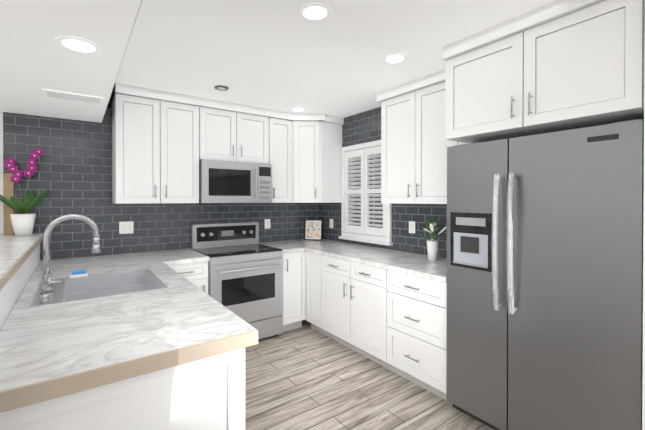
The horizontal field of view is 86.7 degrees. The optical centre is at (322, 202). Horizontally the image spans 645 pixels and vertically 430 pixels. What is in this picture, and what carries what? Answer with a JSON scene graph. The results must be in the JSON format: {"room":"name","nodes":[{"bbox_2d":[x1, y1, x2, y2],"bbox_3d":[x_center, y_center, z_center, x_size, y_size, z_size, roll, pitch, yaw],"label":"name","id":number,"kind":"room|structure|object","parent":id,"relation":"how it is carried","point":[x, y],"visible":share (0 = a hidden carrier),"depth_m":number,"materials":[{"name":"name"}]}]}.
{"room":"kitchen","nodes":[
{"label":"kitchen","id":0,"kind":"room"},
{"bbox_2d":[0,0,141,122],"bbox_3d":[-1.494,-0.921,-0.644,3.563,0.410,7.120,0,0,-36],"label":"ceiling","id":1,"kind":"structure","parent":0,"point":[35,58],"depth_m":1.69,"materials":[{"name":"white paint"}]},
{"bbox_2d":[42,89,103,104],"bbox_3d":[-1.722,-0.729,2.373,0.340,0.009,0.180,0,0,-36],"label":"ceiling vent","id":2,"kind":"object","parent":1,"relation":"in","point":[71,96],"visible":0.98,"depth_m":2.35,"materials":[{"name":"white metal"}]},
{"bbox_2d":[54,35,101,53],"bbox_3d":[-1.127,-0.725,1.582,0.180,0.008,0.180,0,0,-36],"label":"recessed light","id":3,"kind":"object","parent":1,"relation":"in","point":[78,44],"visible":1,"depth_m":1.57,"materials":[{"name":"white plastic"}]},
{"bbox_2d":[0,112,294,260],"bbox_3d":[-2.171,0.141,3.189,6.940,2.540,0.120,0,0,-36],"label":"wall","id":4,"kind":"structure","parent":0,"point":[1,179],"depth_m":2.79,"materials":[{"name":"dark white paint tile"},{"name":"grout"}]},
{"bbox_2d":[3,101,318,260],"bbox_3d":[-1.328,-0.267,3.715,3.155,1.527,0.008,0,0,-36],"label":"wall tile","id":5,"kind":"structure","parent":4,"relation":"attached to","point":[73,172],"depth_m":3.15,"materials":[{"name":"grey tile"}]},
{"bbox_2d":[119,221,133,233],"bbox_3d":[-1.893,0.246,3.301,0.120,0.116,0.008,0,0,-36],"label":"electrical outlet","id":6,"kind":"object","parent":5,"relation":"attached to","point":[126,227],"visible":1,"depth_m":3.30,"materials":[{"name":"white plastic"}]},
{"bbox_2d":[265,219,269,228],"bbox_3d":[-0.672,0.265,4.181,0.076,0.116,0.008,0,0,-36],"label":"electrical outlet","id":7,"kind":"object","parent":5,"relation":"attached to","point":[267,223],"visible":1,"depth_m":4.18,"materials":[{"name":"white plastic"}]},
{"bbox_2d":[109,83,343,203],"bbox_3d":[-0.868,-0.511,3.688,2.414,1.038,0.565,0,0,-36],"label":"upper cabinet","id":8,"kind":"object","parent":4,"relation":"attached to","point":[164,143],"visible":0.92,"depth_m":3.40,"materials":[{"name":"white wood"}]},
{"bbox_2d":[199,159,271,202],"bbox_3d":[-0.964,-0.207,3.685,0.756,0.430,0.459,0,0,-36],"label":"microwave","id":9,"kind":"object","parent":8,"relation":"attached to","point":[220,181],"visible":1,"depth_m":3.51,"materials":[{"name":"silver metal"}]},
{"bbox_2d":[115,0,554,117],"bbox_3d":[1.320,-1.078,1.384,3.380,0.120,7.120,0,0,-36],"label":"ceiling","id":10,"kind":"structure","parent":0,"point":[281,55],"depth_m":2.25,"materials":[{"name":"white paint"}]},
{"bbox_2d":[214,85,228,90],"bbox_3d":[-0.907,-1.023,3.070,0.130,0.009,0.130,0,0,-36],"label":"recessed light","id":11,"kind":"object","parent":10,"relation":"in","point":[221,88],"visible":1,"depth_m":3.06,"materials":[{"name":"grey metal"}]},
{"bbox_2d":[290,107,305,111],"bbox_3d":[-0.271,-1.028,3.787,0.180,0.008,0.180,0,0,-36],"label":"recessed light","id":12,"kind":"object","parent":10,"relation":"in","point":[298,109],"visible":0.96,"depth_m":3.78,"materials":[{"name":"white plastic"}]},
{"bbox_2d":[298,2,331,20],"bbox_3d":[-0.040,-1.016,1.834,0.180,0.008,0.180,0,0,-36],"label":"recessed light","id":13,"kind":"object","parent":10,"relation":"in","point":[314,11],"visible":1,"depth_m":1.82,"materials":[{"name":"white plastic"}]},
{"bbox_2d":[382,53,407,63],"bbox_3d":[0.515,-1.020,2.431,0.180,0.008,0.180,0,0,-36],"label":"recessed light","id":14,"kind":"object","parent":10,"relation":"in","point":[393,58],"visible":1,"depth_m":2.42,"materials":[{"name":"white plastic"}]},
{"bbox_2d":[245,320,493,429],"bbox_3d":[-0.173,1.478,0.341,7.040,0.100,7.350,0,0,-36],"label":"floor","id":15,"kind":"structure","parent":0,"point":[305,376],"depth_m":2.53,"materials":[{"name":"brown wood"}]},
{"bbox_2d":[0,244,244,429],"bbox_3d":[-1.203,0.864,2.079,1.506,1.108,2.796,0,0,-36],"label":"base cabinet","id":16,"kind":"object","parent":15,"relation":"on","point":[208,393],"visible":0.25,"depth_m":1.21,"materials":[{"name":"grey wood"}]},
{"bbox_2d":[0,233,43,290],"bbox_3d":[-1.695,0.290,1.709,0.320,0.040,2.816,0,0,-36],"label":"bar ledge","id":17,"kind":"object","parent":16,"relation":"on","point":[16,252],"visible":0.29,"depth_m":1.90,"materials":[{"name":"stone"}]},
{"bbox_2d":[4,173,13,234],"bbox_3d":[-2.564,0.013,2.794,0.060,0.500,0.040,0,0,-36],"label":"cutting board","id":18,"kind":"object","parent":17,"relation":"on","point":[8,194],"visible":0.79,"depth_m":2.79,"materials":[{"name":"brown wood"}]},
{"bbox_2d":[0,148,49,235],"bbox_3d":[-2.376,-0.089,2.709,0.352,0.705,0.398,0,0,-36],"label":"orchid plant","id":19,"kind":"object","parent":17,"relation":"on","point":[22,220],"visible":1,"depth_m":2.70,"materials":[{"name":"green plant"}]},
{"bbox_2d":[0,249,257,412],"bbox_3d":[-1.173,0.591,2.264,1.239,0.172,2.528,0,0,-36],"label":"countertop","id":20,"kind":"structure","parent":16,"relation":"on","point":[108,319],"depth_m":1.40,"materials":[{"name":"stone"}]},
{"bbox_2d":[39,214,100,303],"bbox_3d":[-1.375,0.288,1.868,0.283,0.439,0.224,0,0,-36],"label":"faucet","id":21,"kind":"object","parent":20,"relation":"on","point":[46,293],"visible":1,"depth_m":1.86,"materials":[{"name":"silver metal"}]},
{"bbox_2d":[70,270,87,277],"bbox_3d":[-1.642,0.482,2.304,0.100,0.044,0.033,0,0,-36],"label":"sponge","id":22,"kind":"object","parent":20,"relation":"on","point":[79,273],"visible":1,"depth_m":2.29,"materials":[{"name":"blue"}]},
{"bbox_2d":[191,222,282,340],"bbox_3d":[-0.886,0.824,3.583,0.756,1.170,0.726,0,0,-36],"label":"range","id":23,"kind":"object","parent":15,"relation":"on","point":[245,275],"visible":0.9,"depth_m":3.44,"materials":[{"name":"silver metal"}]},
{"bbox_2d":[282,252,301,330],"bbox_3d":[-0.483,0.972,3.942,0.306,0.870,0.617,0,0,-36],"label":"base cabinet","id":24,"kind":"object","parent":15,"relation":"on","point":[292,262],"depth_m":3.69,"materials":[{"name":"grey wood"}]},
{"bbox_2d":[302,251,325,334],"bbox_3d":[0.144,0.973,3.793,0.659,0.870,0.396,0,0,-36],"label":"base cabinet","id":25,"kind":"object","parent":15,"relation":"on","point":[313,265],"depth_m":3.64,"materials":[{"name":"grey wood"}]},
{"bbox_2d":[318,254,377,362],"bbox_3d":[0.490,0.975,3.350,0.617,0.870,0.956,0,0,-36],"label":"base cabinet","id":26,"kind":"object","parent":15,"relation":"on","point":[351,287],"depth_m":3.12,"materials":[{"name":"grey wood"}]},
{"bbox_2d":[259,239,446,282],"bbox_3d":[0.282,0.519,3.390,0.904,0.038,2.404,0,0,-36],"label":"countertop","id":27,"kind":"structure","parent":26,"relation":"on","point":[418,265],"depth_m":3.15,"materials":[{"name":"stone"}]},
{"bbox_2d":[304,219,321,239],"bbox_3d":[-0.116,0.360,4.464,0.230,0.266,0.090,0,0,9],"label":"picture frame","id":28,"kind":"object","parent":27,"relation":"on","point":[313,229],"visible":1,"depth_m":4.44,"materials":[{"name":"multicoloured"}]},
{"bbox_2d":[419,217,446,260],"bbox_3d":[0.948,0.314,2.944,0.221,0.375,0.161,0,0,-18],"label":"potted plant","id":29,"kind":"object","parent":27,"relation":"on","point":[432,246],"visible":0.96,"depth_m":2.93,"materials":[{"name":"green plant"}]},
{"bbox_2d":[378,268,448,401],"bbox_3d":[0.918,0.979,2.756,0.617,0.870,0.628,0,0,-36],"label":"base cabinet","id":30,"kind":"object","parent":15,"relation":"on","point":[395,322],"depth_m":2.56,"materials":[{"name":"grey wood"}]},
{"bbox_2d":[446,119,643,429],"bbox_3d":[1.338,0.520,2.056,0.712,1.797,0.974,0,0,-36],"label":"fridge","id":31,"kind":"object","parent":15,"relation":"on","point":[544,281],"visible":1,"depth_m":1.80,"materials":[{"name":"grey metal"}]},
{"bbox_2d":[324,158,445,258],"bbox_3d":[2.044,0.149,1.839,0.120,2.540,7.000,0,0,-36],"label":"wall","id":32,"kind":"structure","parent":0,"point":[351,209],"depth_m":4.20,"materials":[{"name":"white paint"}]},
{"bbox_2d":[352,154,382,227],"bbox_3d":[0.570,-0.123,3.943,0.010,0.980,0.690,0,0,-36],"label":"window","id":33,"kind":"structure","parent":32,"relation":"in","point":[369,197],"depth_m":3.94,"materials":[{"name":"grey glass"}]},
{"bbox_2d":[338,140,392,245],"bbox_3d":[0.475,-0.110,3.874,0.085,1.115,0.840,0,0,-36],"label":"window shutters","id":34,"kind":"object","parent":33,"relation":"attached to","point":[364,231],"visible":0.96,"depth_m":3.88,"materials":[{"name":"white wood"}]},
{"bbox_2d":[319,107,446,258],"bbox_3d":[0.670,-0.267,3.633,0.008,1.527,2.462,0,0,-36],"label":"wall tile","id":35,"kind":"structure","parent":32,"relation":"attached to","point":[362,127],"depth_m":3.54,"materials":[{"name":"grey tile"}]},
{"bbox_2d":[409,221,414,232],"bbox_3d":[0.875,0.245,3.339,0.008,0.116,0.076,0,0,-36],"label":"electrical outlet","id":36,"kind":"object","parent":35,"relation":"attached to","point":[411,226],"visible":1,"depth_m":3.33,"materials":[{"name":"white plastic"}]},
{"bbox_2d":[376,69,468,203],"bbox_3d":[0.928,-0.506,2.949,0.364,1.038,0.947,0,0,-36],"label":"upper cabinet","id":37,"kind":"object","parent":32,"relation":"attached to","point":[415,143],"visible":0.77,"depth_m":2.90,"materials":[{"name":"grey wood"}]},
{"bbox_2d":[442,0,644,143],"bbox_3d":[1.372,-0.719,2.073,0.667,0.603,0.980,0,0,-36],"label":"upper cabinet","id":38,"kind":"object","parent":32,"relation":"attached to","point":[557,65],"depth_m":1.78,"materials":[{"name":"white wood"}]},
{"bbox_2d":[642,26,644,429],"bbox_3d":[1.920,0.244,1.311,0.699,2.358,0.888,0,0,-36],"label":"wall","id":39,"kind":"structure","parent":0,"point":[643,403],"depth_m":1.47,"materials":[{"name":"white paint"}]}
]}

